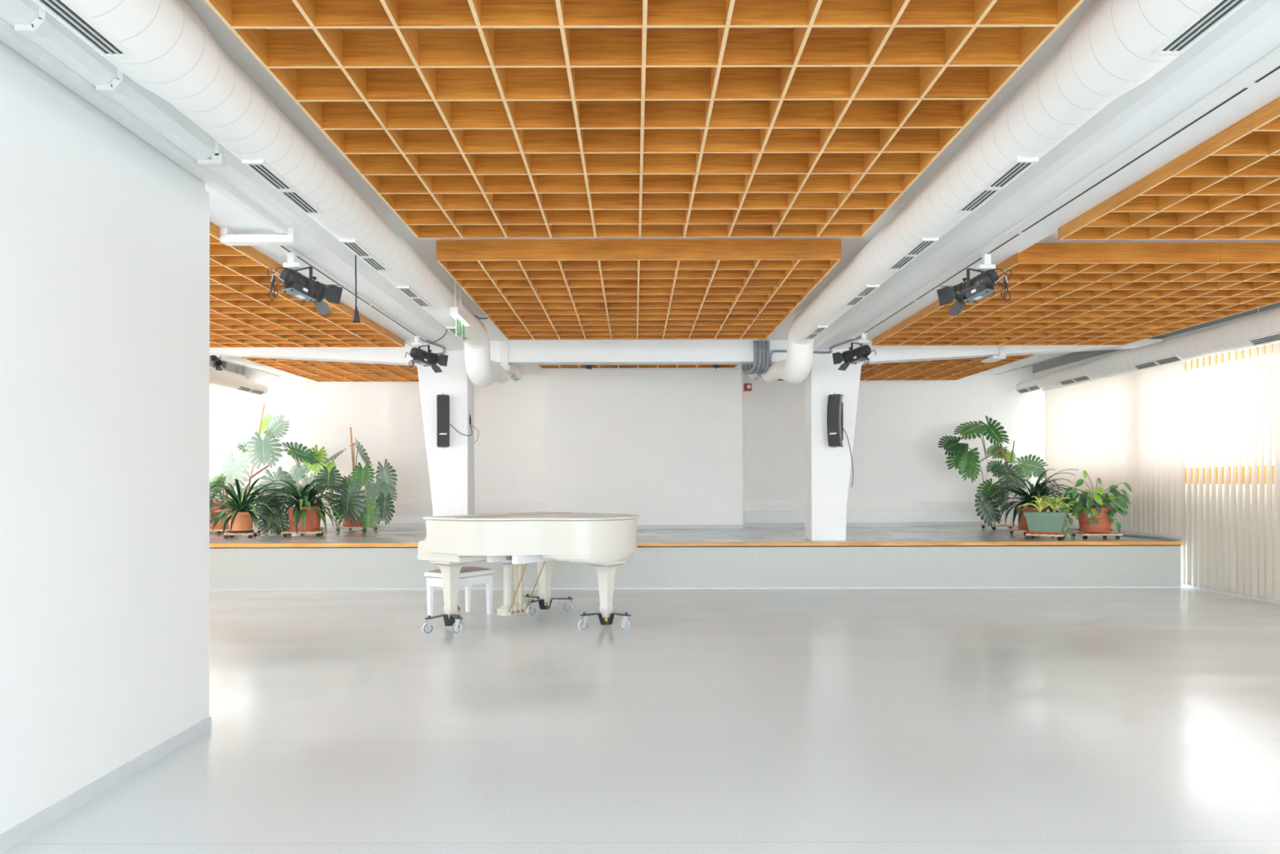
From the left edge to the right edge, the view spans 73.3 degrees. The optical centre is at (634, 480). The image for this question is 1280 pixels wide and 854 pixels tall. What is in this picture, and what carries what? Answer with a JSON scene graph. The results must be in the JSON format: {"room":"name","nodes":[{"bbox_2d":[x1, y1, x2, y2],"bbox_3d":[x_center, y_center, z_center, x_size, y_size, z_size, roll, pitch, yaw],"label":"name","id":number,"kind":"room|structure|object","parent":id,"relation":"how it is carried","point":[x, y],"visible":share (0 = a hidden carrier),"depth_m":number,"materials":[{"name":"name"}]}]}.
{"room":"event hall","nodes":[
{"label":"event hall","id":0,"kind":"room"},
{"bbox_2d":[0,50,209,834],"bbox_3d":[-2.460,-0.114,0.948,0.150,3.040,7.896,0,0,0],"label":"wall","id":1,"kind":"structure","parent":0,"point":[104,245],"depth_m":3.82,"materials":[{"name":"paint"}]},
{"bbox_2d":[0,40,204,190],"bbox_3d":[-2.528,-1.677,0.940,0.192,0.084,7.880,0,0,0],"label":"trim","id":2,"kind":"structure","parent":1,"relation":"attached to","point":[4,48],"depth_m":3.89,"materials":[{"name":"paint"}]},
{"bbox_2d":[0,715,212,853],"bbox_3d":[-2.380,1.373,0.951,0.153,0.066,7.902,0,0,-1],"label":"baseboard","id":3,"kind":"structure","parent":1,"relation":"attached to","point":[21,831],"depth_m":3.83,"materials":[{"name":"paint"}]},
{"bbox_2d":[209,366,245,391],"bbox_3d":[-7.111,-0.217,10.300,0.500,3.272,9.800,0,0,0],"label":"wall","id":4,"kind":"structure","parent":0,"point":[242,376],"depth_m":14.85,"materials":[{"name":"paint"}]},
{"bbox_2d":[209,385,234,528],"bbox_3d":[-6.991,-0.383,13.120,0.060,2.357,3.760,0,0,0],"label":"vertical blind","id":5,"kind":"object","parent":4,"relation":"attached to","point":[220,399],"visible":0.03,"depth_m":14.53,"materials":[{"name":"white fabric"}]},
{"bbox_2d":[209,355,279,376],"bbox_3d":[-6.615,-2.012,10.300,0.780,0.342,9.800,0,0,0],"label":"trim","id":6,"kind":"structure","parent":4,"relation":"attached to","point":[233,367],"depth_m":14.77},
{"bbox_2d":[231,364,1044,524],"bbox_3d":[-0.002,-0.727,15.010,15.000,3.062,1.180,0,0,0],"label":"wall","id":7,"kind":"structure","parent":0,"point":[660,446],"depth_m":15.05,"materials":[{"name":"paint"}]},
{"bbox_2d":[390,502,546,512],"bbox_3d":[-2.874,0.468,15.027,2.770,0.170,0.045,0,0,0],"label":"dado trunking","id":8,"kind":"object","parent":7,"relation":"attached to","point":[522,507],"visible":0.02,"depth_m":15.01,"materials":[{"name":"white plastic"}]},
{"bbox_2d":[252,521,987,528],"bbox_3d":[0.017,0.771,14.803,13.930,0.065,0.795,0,0,0],"label":"baseboard","id":9,"kind":"structure","parent":7,"relation":"attached to","point":[913,523],"depth_m":15.04,"materials":[{"name":"wood"}]},
{"bbox_2d":[742,501,911,511],"bbox_3d":[3.341,0.451,15.027,2.980,0.170,0.045,0,0,0],"label":"dado trunking","id":10,"kind":"object","parent":7,"relation":"attached to","point":[851,505],"visible":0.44,"depth_m":15.01,"materials":[{"name":"white plastic"}]},
{"bbox_2d":[911,501,980,511],"bbox_3d":[5.486,0.446,15.178,1.230,0.170,0.045,0,0,0],"label":"dado trunking","id":11,"kind":"object","parent":7,"relation":"attached to","point":[916,505],"visible":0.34,"depth_m":15.15,"materials":[{"name":"white plastic"}]},
{"bbox_2d":[0,586,1279,853],"bbox_3d":[0.004,1.460,3.080,15.200,0.120,16.160,0,0,0],"label":"floor","id":12,"kind":"structure","parent":0,"point":[1146,720],"depth_m":4.82,"materials":[{"name":"concrete"}]},
{"bbox_2d":[422,605,462,634],"bbox_3d":[-1.757,1.321,8.199,0.373,0.168,0.670,0,0,0],"label":"truck","id":13,"kind":"object","parent":12,"relation":"on","point":[455,620],"visible":0.96,"depth_m":7.91,"materials":[{"name":"black metal"}]},
{"bbox_2d":[424,565,494,616],"bbox_3d":[-1.804,1.149,8.914,0.413,0.511,0.610,0,0,36],"label":"piano bench","id":14,"kind":"object","parent":12,"relation":"on","point":[469,575],"visible":0.74,"depth_m":8.82,"materials":[{"name":"white wood"}]},
{"bbox_2d":[428,565,489,573],"bbox_3d":[-1.804,0.911,8.914,0.360,0.035,0.560,0,0,36],"label":"cushion","id":15,"kind":"object","parent":14,"relation":"on","point":[465,569],"depth_m":8.85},
{"bbox_2d":[523,593,573,615],"bbox_3d":[-0.930,1.318,9.183,0.556,0.168,0.514,0,0,0],"label":"truck","id":16,"kind":"object","parent":12,"relation":"on","point":[567,606],"visible":0.81,"depth_m":9.17,"materials":[{"name":"black metal"}]},
{"bbox_2d":[417,511,639,622],"bbox_3d":[-0.899,0.846,8.351,1.723,1.023,1.644,0,0,36],"label":"grand piano","id":17,"kind":"object","parent":16,"relation":"on","point":[602,541],"visible":1,"depth_m":7.96,"materials":[{"name":"paint"}]},
{"bbox_2d":[577,612,631,630],"bbox_3d":[-0.279,1.317,8.261,0.496,0.168,0.490,0,0,0],"label":"truck","id":18,"kind":"object","parent":12,"relation":"on","point":[624,624],"visible":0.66,"depth_m":8.06,"materials":[{"name":"black metal"}]},
{"bbox_2d":[209,525,1182,589],"bbox_3d":[0.085,1.101,13.164,14.305,0.598,4.052,0,0,0],"label":"stage","id":19,"kind":"object","parent":12,"relation":"on","point":[384,557],"visible":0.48,"depth_m":11.17,"materials":[{"name":"paint"}]},
{"bbox_2d":[209,528,229,533],"bbox_3d":[-6.327,0.781,13.280,0.440,0.077,0.440,0,0,5],"label":"trolley","id":20,"kind":"object","parent":19,"relation":"on","point":[211,530],"visible":0.26,"depth_m":13.11,"materials":[{"name":"brown wood"}]},
{"bbox_2d":[209,473,231,529],"bbox_3d":[-6.333,0.314,13.242,0.442,0.854,0.508,0,0,0],"label":"monstera","id":21,"kind":"object","parent":20,"relation":"on","point":[220,479],"visible":0.43,"depth_m":13.11,"materials":[{"name":"green plant"}]},
{"bbox_2d":[209,508,231,527],"bbox_3d":[-6.327,0.585,13.280,0.432,0.290,0.432,0,0,0],"label":"pot","id":22,"kind":"object","parent":21,"relation":"on","point":[213,511],"depth_m":13.11,"materials":[{"name":"brown ceramic"}]},
{"bbox_2d":[222,531,257,538],"bbox_3d":[-5.636,0.779,12.330,0.400,0.077,0.400,0,0,-12],"label":"trolley","id":23,"kind":"object","parent":19,"relation":"on","point":[254,533],"visible":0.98,"depth_m":12.19,"materials":[{"name":"brown wood"}]},
{"bbox_2d":[209,476,300,534],"bbox_3d":[-5.639,0.371,12.341,1.586,0.856,1.549,0,0,0],"label":"potted clivia","id":24,"kind":"object","parent":23,"relation":"on","point":[240,519],"visible":0.92,"depth_m":12.19,"materials":[{"name":"plant"}]},
{"bbox_2d":[226,511,254,530],"bbox_3d":[-5.636,0.585,12.330,0.376,0.285,0.376,0,0,0],"label":"pot","id":25,"kind":"object","parent":24,"relation":"attached to","point":[243,521],"depth_m":12.20,"materials":[{"name":"ceramic"}]},
{"bbox_2d":[251,466,301,534],"bbox_3d":[-5.456,0.290,13.240,0.871,1.026,0.710,0,0,14],"label":"monstera","id":26,"kind":"object","parent":19,"relation":"on","point":[280,474],"visible":0.52,"depth_m":12.97,"materials":[{"name":"green plant"}]},
{"bbox_2d":[255,478,350,536],"bbox_3d":[-4.859,0.381,12.750,1.313,0.840,1.362,0,0,0],"label":"potted clivia","id":27,"kind":"object","parent":19,"relation":"on","point":[304,514],"visible":0.98,"depth_m":12.59,"materials":[{"name":"plant"}]},
{"bbox_2d":[288,506,319,528],"bbox_3d":[-4.888,0.553,12.720,0.442,0.345,0.442,0,0,0],"label":"pot","id":28,"kind":"object","parent":27,"relation":"on","point":[311,519],"depth_m":12.57,"materials":[{"name":"ceramic"}]},
{"bbox_2d":[280,528,324,537],"bbox_3d":[-4.887,0.777,12.720,0.560,0.077,0.560,0,0,-14],"label":"trolley","id":29,"kind":"object","parent":19,"relation":"on","point":[318,532],"visible":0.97,"depth_m":12.51,"materials":[{"name":"brown wood"}]},
{"bbox_2d":[329,426,397,532],"bbox_3d":[-4.272,-0.030,13.779,1.004,1.652,1.021,0,0,0],"label":"monstera","id":30,"kind":"object","parent":19,"relation":"on","point":[358,513],"visible":0.94,"depth_m":13.60,"materials":[{"name":"green plant"}]},
{"bbox_2d":[343,502,373,524],"bbox_3d":[-4.519,0.540,14.040,0.502,0.370,0.502,0,0,0],"label":"pot","id":31,"kind":"object","parent":30,"relation":"on","point":[348,522],"depth_m":13.84,"materials":[{"name":"brown ceramic"}]},
{"bbox_2d":[415,348,474,516],"bbox_3d":[-2.546,-0.520,11.620,0.690,2.662,0.480,0,0,0],"label":"column","id":32,"kind":"structure","parent":19,"relation":"on","point":[451,468],"depth_m":11.38,"materials":[{"name":"paint"}]},
{"bbox_2d":[436,393,449,448],"bbox_3d":[-2.495,-0.776,11.234,0.160,0.715,0.287,0,0,-14],"label":"loudspeaker","id":33,"kind":"object","parent":32,"relation":"attached to","point":[442,400],"visible":1,"depth_m":11.11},
{"bbox_2d":[804,349,862,541],"bbox_3d":[2.688,-0.534,11.620,0.690,2.662,0.480,0,0,0],"label":"column","id":34,"kind":"structure","parent":19,"relation":"on","point":[827,468],"depth_m":11.38,"materials":[{"name":"paint"}]},
{"bbox_2d":[826,392,843,448],"bbox_3d":[2.641,-0.781,11.223,0.160,0.715,0.287,0,0,34],"label":"loudspeaker","id":35,"kind":"object","parent":34,"relation":"attached to","point":[835,406],"visible":1,"depth_m":11.12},
{"bbox_2d":[978,523,1018,529],"bbox_3d":[6.004,0.749,14.040,0.560,0.077,0.560,0,0,0],"label":"trolley","id":36,"kind":"object","parent":19,"relation":"on","point":[993,527],"visible":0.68,"depth_m":13.82,"materials":[{"name":"brown wood"}]},
{"bbox_2d":[937,415,1048,527],"bbox_3d":[5.771,-0.154,13.883,1.720,1.807,0.722,0,0,0],"label":"monstera","id":37,"kind":"object","parent":36,"relation":"on","point":[964,460],"visible":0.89,"depth_m":13.88,"materials":[{"name":"plant"}]},
{"bbox_2d":[985,497,1020,524],"bbox_3d":[6.016,0.494,14.050,0.474,0.430,0.389,0,0,0],"label":"pot","id":38,"kind":"object","parent":37,"relation":"on","point":[1009,521],"depth_m":13.87,"materials":[{"name":"ceramic"}]},
{"bbox_2d":[1007,528,1028,535],"bbox_3d":[5.806,0.750,12.570,0.500,0.077,0.500,0,0,-6],"label":"trolley","id":39,"kind":"object","parent":19,"relation":"on","point":[1011,530],"visible":0.44,"depth_m":12.63,"materials":[{"name":"brown wood"}]},
{"bbox_2d":[982,468,1085,529],"bbox_3d":[5.796,0.297,12.581,1.428,0.948,1.284,0,0,33],"label":"potted clivia","id":40,"kind":"object","parent":39,"relation":"on","point":[1041,489],"visible":0.69,"depth_m":12.51,"materials":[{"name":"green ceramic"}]},
{"bbox_2d":[1016,506,1047,527],"bbox_3d":[5.805,0.543,12.570,0.412,0.310,0.412,0,0,0],"label":"pot","id":41,"kind":"object","parent":40,"relation":"on","point":[1023,522],"depth_m":12.47,"materials":[{"name":"brown ceramic"}]},
{"bbox_2d":[1025,533,1065,540],"bbox_3d":[5.562,0.750,11.630,0.460,0.077,0.460,0,0,32],"label":"trolley","id":42,"kind":"object","parent":19,"relation":"on","point":[1030,535],"visible":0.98,"depth_m":11.48,"materials":[{"name":"brown wood"}]},
{"bbox_2d":[1018,495,1073,533],"bbox_3d":[5.552,0.454,11.617,0.658,0.514,0.472,0,0,32],"label":"planter","id":43,"kind":"object","parent":42,"relation":"on","point":[1038,522],"visible":1,"depth_m":11.54,"materials":[{"name":"green plastic"}]},
{"bbox_2d":[1068,531,1123,539],"bbox_3d":[6.292,0.748,11.750,0.520,0.077,0.520,0,0,6],"label":"trolley","id":44,"kind":"object","parent":19,"relation":"on","point":[1085,534],"visible":0.94,"depth_m":11.57,"materials":[{"name":"brown wood"}]},
{"bbox_2d":[1058,470,1132,539],"bbox_3d":[6.282,0.345,11.747,0.954,0.985,0.831,0,0,16],"label":"potted leafy plant","id":45,"kind":"object","parent":44,"relation":"on","point":[1091,517],"visible":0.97,"depth_m":11.59,"materials":[{"name":"green plant"}]},
{"bbox_2d":[1067,528,1178,541],"bbox_3d":[7.032,0.787,13.110,0.060,0.038,3.880,0,0,0],"label":"rail","id":46,"kind":"object","parent":19,"relation":"on","point":[1126,535],"visible":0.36,"depth_m":11.79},
{"bbox_3d":[-5.094,0.778,13.600,0.360,0.077,0.360,0,0,-20],"label":"trolley","id":47,"kind":"object","parent":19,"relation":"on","visible":0},
{"bbox_2d":[281,441,346,527],"bbox_3d":[-5.038,0.062,13.479,1.098,1.353,0.555,0,0,0],"label":"monstera","id":48,"kind":"object","parent":47,"relation":"on","point":[313,458],"visible":0.68,"depth_m":13.54,"materials":[{"name":"plant"}]},
{"bbox_3d":[-6.721,0.782,14.150,0.460,0.077,0.460,0,0,-3],"label":"trolley","id":49,"kind":"object","parent":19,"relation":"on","visible":0},
{"bbox_2d":[210,403,289,509],"bbox_3d":[-6.271,-0.253,13.961,1.469,1.988,0.576,0,0,18],"label":"monstera","id":50,"kind":"object","parent":49,"relation":"on","point":[264,450],"visible":0.8,"depth_m":13.77,"materials":[{"name":"green plant"}]},
{"bbox_2d":[210,501,231,509],"bbox_3d":[-6.721,0.543,14.150,0.492,0.400,0.492,0,0,0],"label":"pot","id":51,"kind":"object","parent":50,"relation":"on","point":[215,508],"depth_m":13.94,"materials":[{"name":"brown ceramic"}]},
{"bbox_2d":[183,0,1279,376],"bbox_3d":[0.055,-1.918,5.150,12.680,0.120,20.300,0,0,0],"label":"ceiling","id":52,"kind":"structure","parent":0,"point":[426,248],"depth_m":5.29,"materials":[{"name":"paint"}]},
{"bbox_2d":[210,355,226,370],"bbox_3d":[-5.826,-1.679,11.988,0.352,0.301,0.164,0,0,40],"label":"spotlight","id":53,"kind":"object","parent":52,"relation":"attached to","point":[215,361],"visible":0.88,"depth_m":11.96,"materials":[{"name":"black metal"}]},
{"bbox_2d":[0,0,464,351],"bbox_3d":[-2.555,-1.785,4.190,0.620,0.132,14.380,0,0,0],"label":"ceiling beam","id":54,"kind":"structure","parent":52,"relation":"attached to","point":[317,244],"depth_m":5.37,"materials":[{"name":"paint"}]},
{"bbox_2d":[13,5,54,37],"bbox_3d":[-2.276,-1.763,3.268,0.117,0.138,0.055,0,0,0],"label":"strap","id":55,"kind":"object","parent":54,"relation":"attached to","point":[44,23],"visible":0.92,"depth_m":3.25,"materials":[{"name":"white metal"}]},
{"bbox_2d":[95,67,129,95],"bbox_3d":[-2.276,-1.763,3.757,0.117,0.138,0.055,0,0,0],"label":"strap","id":56,"kind":"object","parent":54,"relation":"attached to","point":[119,84],"visible":0.84,"depth_m":3.73,"materials":[{"name":"white metal"}]},
{"bbox_2d":[0,18,287,234],"bbox_3d":[-2.387,-1.698,1.970,0.065,0.041,7.940,0,0,0],"label":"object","id":57,"kind":"structure","parent":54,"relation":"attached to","point":[25,47],"depth_m":3.99,"materials":[{"name":"white metal"}]},
{"bbox_2d":[197,139,226,167],"bbox_3d":[-2.270,-1.763,4.628,0.130,0.138,0.055,0,0,0],"label":"strap","id":58,"kind":"object","parent":54,"relation":"attached to","point":[218,159],"visible":0.87,"depth_m":4.60,"materials":[{"name":"white metal"}]},
{"bbox_2d":[219,227,298,245],"bbox_3d":[-2.563,-1.670,5.890,0.498,0.097,0.100,0,0,0],"label":"bracket","id":59,"kind":"object","parent":54,"relation":"attached to","point":[227,237],"visible":1,"depth_m":5.84,"materials":[{"name":"white plastic"}]},
{"bbox_2d":[209,221,404,347],"bbox_3d":[-4.352,-1.710,7.940,3.081,0.152,5.226,0,0,0],"label":"ceiling panel","id":60,"kind":"object","parent":54,"relation":"attached to","point":[242,314],"visible":0.37,"depth_m":8.70,"materials":[{"name":"wood"}]},
{"bbox_2d":[270,245,426,341],"bbox_3d":[-2.573,-1.702,8.300,0.103,0.032,4.300,0,0,0],"label":"track","id":61,"kind":"object","parent":54,"relation":"attached to","point":[317,270],"visible":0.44,"depth_m":7.67,"materials":[{"name":"white metal"}]},
{"bbox_2d":[266,252,342,315],"bbox_3d":[-2.453,-1.481,6.394,0.254,0.417,0.549,0,0,32],"label":"spotlight","id":62,"kind":"object","parent":61,"relation":"attached to","point":[304,288],"visible":1,"depth_m":6.36,"materials":[{"name":"black plastic"}]},
{"bbox_2d":[404,335,448,373],"bbox_3d":[-2.452,-1.489,10.062,0.254,0.402,0.542,0,0,38],"label":"spotlight","id":63,"kind":"object","parent":61,"relation":"attached to","point":[423,357],"visible":1,"depth_m":10.03,"materials":[{"name":"black plastic"}]},
{"bbox_2d":[209,360,267,395],"bbox_3d":[-6.274,-1.604,11.810,0.340,0.470,5.620,0,0,0],"label":"air duct","id":64,"kind":"object","parent":52,"relation":"hanging from","point":[220,379],"visible":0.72,"depth_m":13.30,"materials":[{"name":"white metal"}]},
{"bbox_2d":[235,385,265,395],"bbox_3d":[-6.222,-1.472,13.960,0.097,0.084,0.920,0,0,0],"label":"grille","id":65,"kind":"object","parent":64,"relation":"attached to","point":[256,389],"depth_m":14.00,"materials":[{"name":"metal"}]},
{"bbox_2d":[32,0,522,386],"bbox_3d":[-1.804,-1.475,5.360,0.352,0.732,15.720,0,0,0],"label":"air duct","id":66,"kind":"object","parent":52,"relation":"hanging from","point":[163,46],"visible":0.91,"depth_m":3.83,"materials":[{"name":"white metal"}]},
{"bbox_2d":[32,0,134,58],"bbox_3d":[-1.804,-1.495,2.620,0.100,0.029,0.800,0,0,0],"label":"grille","id":67,"kind":"object","parent":66,"relation":"attached to","point":[74,15],"depth_m":2.83,"materials":[{"name":"metal"}]},
{"bbox_2d":[242,159,323,214],"bbox_3d":[-1.804,-1.517,4.465,0.100,0.029,0.790,0,0,0],"label":"grille","id":68,"kind":"object","parent":66,"relation":"attached to","point":[265,169],"depth_m":4.40,"materials":[{"name":"metal"}]},
{"bbox_2d":[339,239,390,271],"bbox_3d":[-1.804,-1.517,5.795,0.100,0.029,0.770,0,0,0],"label":"grille","id":69,"kind":"object","parent":66,"relation":"attached to","point":[358,247],"depth_m":5.75,"materials":[{"name":"metal"}]},
{"bbox_2d":[396,285,431,307],"bbox_3d":[-1.804,-1.517,7.085,0.100,0.029,0.750,0,0,0],"label":"grille","id":70,"kind":"object","parent":66,"relation":"attached to","point":[412,292],"depth_m":7.03,"materials":[{"name":"metal"}]},
{"bbox_2d":[446,326,470,340],"bbox_3d":[-1.804,-1.517,8.850,0.100,0.029,0.720,0,0,0],"label":"grille","id":71,"kind":"object","parent":66,"relation":"attached to","point":[452,329],"depth_m":8.84,"materials":[{"name":"metal"}]},
{"bbox_2d":[241,356,495,382],"bbox_3d":[-3.770,-1.746,13.105,3.126,0.152,2.806,0,0,0],"label":"ceiling panel","id":72,"kind":"object","parent":52,"relation":"attached to","point":[316,371],"visible":0.44,"depth_m":13.25,"materials":[{"name":"wood"}]},
{"bbox_2d":[449,280,470,342],"bbox_3d":[-1.619,-1.587,8.010,0.080,0.532,0.580,0,0,0],"label":"exit sign","id":73,"kind":"object","parent":52,"relation":"hanging from","point":[462,320],"visible":0.93,"depth_m":7.93,"materials":[{"name":"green plastic"}]},
{"bbox_2d":[449,306,470,325],"bbox_3d":[-1.619,-1.528,8.010,0.080,0.065,0.580,0,0,0],"label":"lamp","id":74,"kind":"object","parent":73,"relation":"attached to","point":[456,313],"depth_m":7.87,"materials":[{"name":"white plastic"}]},
{"bbox_2d":[537,364,738,368],"bbox_3d":[0.060,-1.856,12.680,3.081,0.152,1.855,0,0,0],"label":"ceiling panel","id":75,"kind":"object","parent":52,"relation":"attached to","point":[704,366],"visible":0.16,"depth_m":13.59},
{"bbox_2d":[435,239,841,339],"bbox_3d":[0.035,-1.756,8.394,3.081,0.152,3.694,0,0,0],"label":"ceiling panel","id":76,"kind":"object","parent":52,"relation":"attached to","point":[726,289],"visible":1,"depth_m":7.47,"materials":[{"name":"wood"}]},
{"bbox_2d":[204,0,1084,238],"bbox_3d":[0.038,-1.756,4.106,3.081,0.152,3.694,0,0,0],"label":"ceiling panel","id":77,"kind":"object","parent":52,"relation":"attached to","point":[781,123],"visible":1,"depth_m":3.79,"materials":[{"name":"wood"}]},
{"bbox_2d":[209,338,1162,365],"bbox_3d":[0.070,-1.710,11.535,13.850,0.300,0.270,0,0,0],"label":"cross beam","id":78,"kind":"structure","parent":52,"relation":"attached to","point":[520,352],"depth_m":11.40,"materials":[{"name":"paint"}]},
{"bbox_2d":[500,341,513,373],"bbox_3d":[-1.719,-1.651,11.550,0.150,0.390,0.400,0,0,0],"label":"pipe","id":79,"kind":"object","parent":78,"relation":"attached to","point":[504,344],"visible":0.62,"depth_m":11.36,"materials":[{"name":"white plastic"}]},
{"bbox_2d":[742,340,770,374],"bbox_3d":[1.616,-1.631,11.543,0.253,0.426,0.518,0,0,-18],"label":"bundle","id":80,"kind":"object","parent":78,"relation":"attached to","point":[762,350],"visible":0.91,"depth_m":11.33,"materials":[{"name":"metal"}]},
{"bbox_2d":[981,345,1005,362],"bbox_3d":[4.817,-1.713,11.550,0.170,0.200,0.400,0,0,0],"label":"pipe","id":81,"kind":"object","parent":78,"relation":"attached to","point":[1002,348],"visible":0.81,"depth_m":11.36,"materials":[{"name":"white plastic"}]},
{"bbox_2d":[777,354,1033,380],"bbox_3d":[3.870,-1.766,13.105,3.106,0.152,2.806,0,0,0],"label":"ceiling panel","id":82,"kind":"object","parent":52,"relation":"attached to","point":[948,369],"visible":0.42,"depth_m":13.25,"materials":[{"name":"wood"}]},
{"bbox_2d":[749,0,1250,383],"bbox_3d":[1.862,-1.485,5.360,0.352,0.732,15.720,0,0,0],"label":"air duct","id":83,"kind":"object","parent":52,"relation":"hanging from","point":[1117,46],"visible":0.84,"depth_m":3.87,"materials":[{"name":"white metal"}]},
{"bbox_2d":[803,325,827,339],"bbox_3d":[1.862,-1.526,8.850,0.100,0.029,0.720,0,0,0],"label":"grille","id":84,"kind":"object","parent":83,"relation":"attached to","point":[813,331],"depth_m":8.82,"materials":[{"name":"metal"}]},
{"bbox_2d":[843,284,879,306],"bbox_3d":[1.862,-1.526,7.085,0.100,0.029,0.750,0,0,0],"label":"grille","id":85,"kind":"object","parent":83,"relation":"attached to","point":[862,291],"depth_m":7.04,"materials":[{"name":"metal"}]},
{"bbox_2d":[886,237,938,270],"bbox_3d":[1.862,-1.526,5.795,0.100,0.029,0.770,0,0,0],"label":"grille","id":86,"kind":"object","parent":83,"relation":"attached to","point":[917,246],"depth_m":5.75,"materials":[{"name":"metal"}]},
{"bbox_2d":[955,157,1038,213],"bbox_3d":[1.862,-1.526,4.465,0.100,0.029,0.790,0,0,0],"label":"grille","id":87,"kind":"object","parent":83,"relation":"attached to","point":[1013,167],"depth_m":4.40,"materials":[{"name":"metal"}]},
{"bbox_2d":[1151,0,1250,56],"bbox_3d":[1.862,-1.504,2.620,0.100,0.029,0.800,0,0,0],"label":"grille","id":88,"kind":"object","parent":83,"relation":"attached to","point":[1208,15],"depth_m":2.84,"materials":[{"name":"metal"}]},
{"bbox_2d":[813,0,1279,349],"bbox_3d":[2.635,-1.799,4.190,0.590,0.132,14.380,0,0,0],"label":"ceiling beam","id":89,"kind":"structure","parent":52,"relation":"attached to","point":[1251,33],"depth_m":4.61,"materials":[{"name":"paint"}]},
{"bbox_2d":[769,336,860,366],"bbox_3d":[2.485,-1.601,10.971,0.649,0.253,1.486,0,0,-38],"label":"conduit","id":90,"kind":"object","parent":89,"relation":"attached to","point":[830,351],"visible":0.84,"depth_m":11.34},
{"bbox_2d":[848,46,1279,338],"bbox_3d":[2.622,-1.716,5.925,0.103,0.032,8.850,0,0,0],"label":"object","id":91,"kind":"structure","parent":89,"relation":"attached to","point":[1268,64],"depth_m":4.64,"materials":[{"name":"white metal"}]},
{"bbox_2d":[831,333,875,370],"bbox_3d":[2.579,-1.502,9.970,0.254,0.402,0.542,0,0,-38],"label":"spotlight","id":92,"kind":"object","parent":91,"relation":"attached to","point":[860,354],"visible":1,"depth_m":9.93,"materials":[{"name":"black metal"}]},
{"bbox_2d":[936,253,1011,315],"bbox_3d":[2.581,-1.494,6.501,0.254,0.417,0.549,0,0,-32],"label":"spotlight","id":93,"kind":"object","parent":91,"relation":"attached to","point":[980,286],"visible":1,"depth_m":6.46,"materials":[{"name":"black metal"}]},
{"bbox_2d":[988,269,999,283],"bbox_3d":[2.660,-1.510,6.362,0.111,0.110,0.036,0,0,-32],"label":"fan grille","id":94,"kind":"object","parent":93,"relation":"attached to","point":[993,277],"depth_m":6.35,"materials":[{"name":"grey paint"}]},
{"bbox_2d":[871,242,1279,346],"bbox_3d":[4.453,-1.733,8.542,3.081,0.152,4.000,0,0,0],"label":"ceiling panel","id":95,"kind":"object","parent":89,"relation":"attached to","point":[1061,294],"visible":0.84,"depth_m":7.77,"materials":[{"name":"wood"}]},
{"bbox_2d":[1057,96,1279,239],"bbox_3d":[4.453,-1.733,4.066,3.081,0.152,3.694,0,0,0],"label":"ceiling panel","id":96,"kind":"object","parent":89,"relation":"attached to","point":[1227,186],"visible":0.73,"depth_m":5.15,"materials":[{"name":"wood"}]},
{"bbox_2d":[1031,306,1279,604],"bbox_3d":[7.269,-0.255,7.100,0.500,3.272,16.200,0,0,0],"label":"wall","id":97,"kind":"structure","parent":0,"point":[1045,372],"depth_m":10.58,"materials":[{"name":"paint"}]},
{"bbox_2d":[1042,361,1182,538],"bbox_3d":[7.149,-0.420,13.130,0.060,2.357,3.780,0,0,0],"label":"vertical blind","id":98,"kind":"object","parent":97,"relation":"attached to","point":[1124,428],"visible":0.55,"depth_m":12.50,"materials":[{"name":"white fabric"}]},
{"bbox_2d":[997,302,1279,374],"bbox_3d":[6.765,-2.047,7.100,0.780,0.342,16.200,0,0,0],"label":"trim","id":99,"kind":"structure","parent":97,"relation":"attached to","point":[1078,356],"depth_m":12.89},
{"bbox_2d":[1015,307,1279,393],"bbox_3d":[6.526,-1.636,9.810,0.340,0.472,9.620,0,0,0],"label":"air duct","id":100,"kind":"object","parent":99,"relation":"hanging from","point":[1262,329],"visible":0.98,"depth_m":10.17,"materials":[{"name":"white metal"}]},
{"bbox_2d":[1016,384,1042,393],"bbox_3d":[6.474,-1.505,14.120,0.097,0.084,0.760,0,0,0],"label":"grille","id":101,"kind":"object","parent":100,"relation":"attached to","point":[1021,388],"depth_m":14.13,"materials":[{"name":"metal"}]},
{"bbox_2d":[1057,374,1092,386],"bbox_3d":[6.452,-1.477,12.610,0.097,0.084,0.820,0,0,0],"label":"grille","id":102,"kind":"object","parent":100,"relation":"attached to","point":[1065,380],"depth_m":12.64,"materials":[{"name":"metal"}]},
{"bbox_2d":[1132,354,1183,370],"bbox_3d":[6.438,-1.459,10.600,0.097,0.084,0.900,0,0,0],"label":"grille","id":103,"kind":"object","parent":100,"relation":"attached to","point":[1153,361],"depth_m":10.59,"materials":[{"name":"metal"}]},
{"bbox_2d":[1246,331,1279,346],"bbox_3d":[6.425,-1.442,8.485,0.097,0.084,0.970,0,0,0],"label":"grille","id":104,"kind":"object","parent":100,"relation":"attached to","point":[1260,338],"depth_m":8.77,"materials":[{"name":"metal"}]},
{"bbox_2d":[1184,343,1274,484],"bbox_3d":[7.433,-0.784,10.950,0.070,1.650,2.700,0,0,0],"label":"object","id":105,"kind":"structure","parent":97,"relation":"in","point":[1216,355],"depth_m":10.87,"materials":[{"name":"white glass"}]},
{"bbox_2d":[1181,342,1279,602],"bbox_3d":[7.130,-0.124,9.607,0.060,2.949,3.267,0,0,0],"label":"vertical blind","id":106,"kind":"object","parent":97,"relation":"attached to","point":[1277,345],"visible":0.91,"depth_m":10.20,"materials":[{"name":"white fabric"}]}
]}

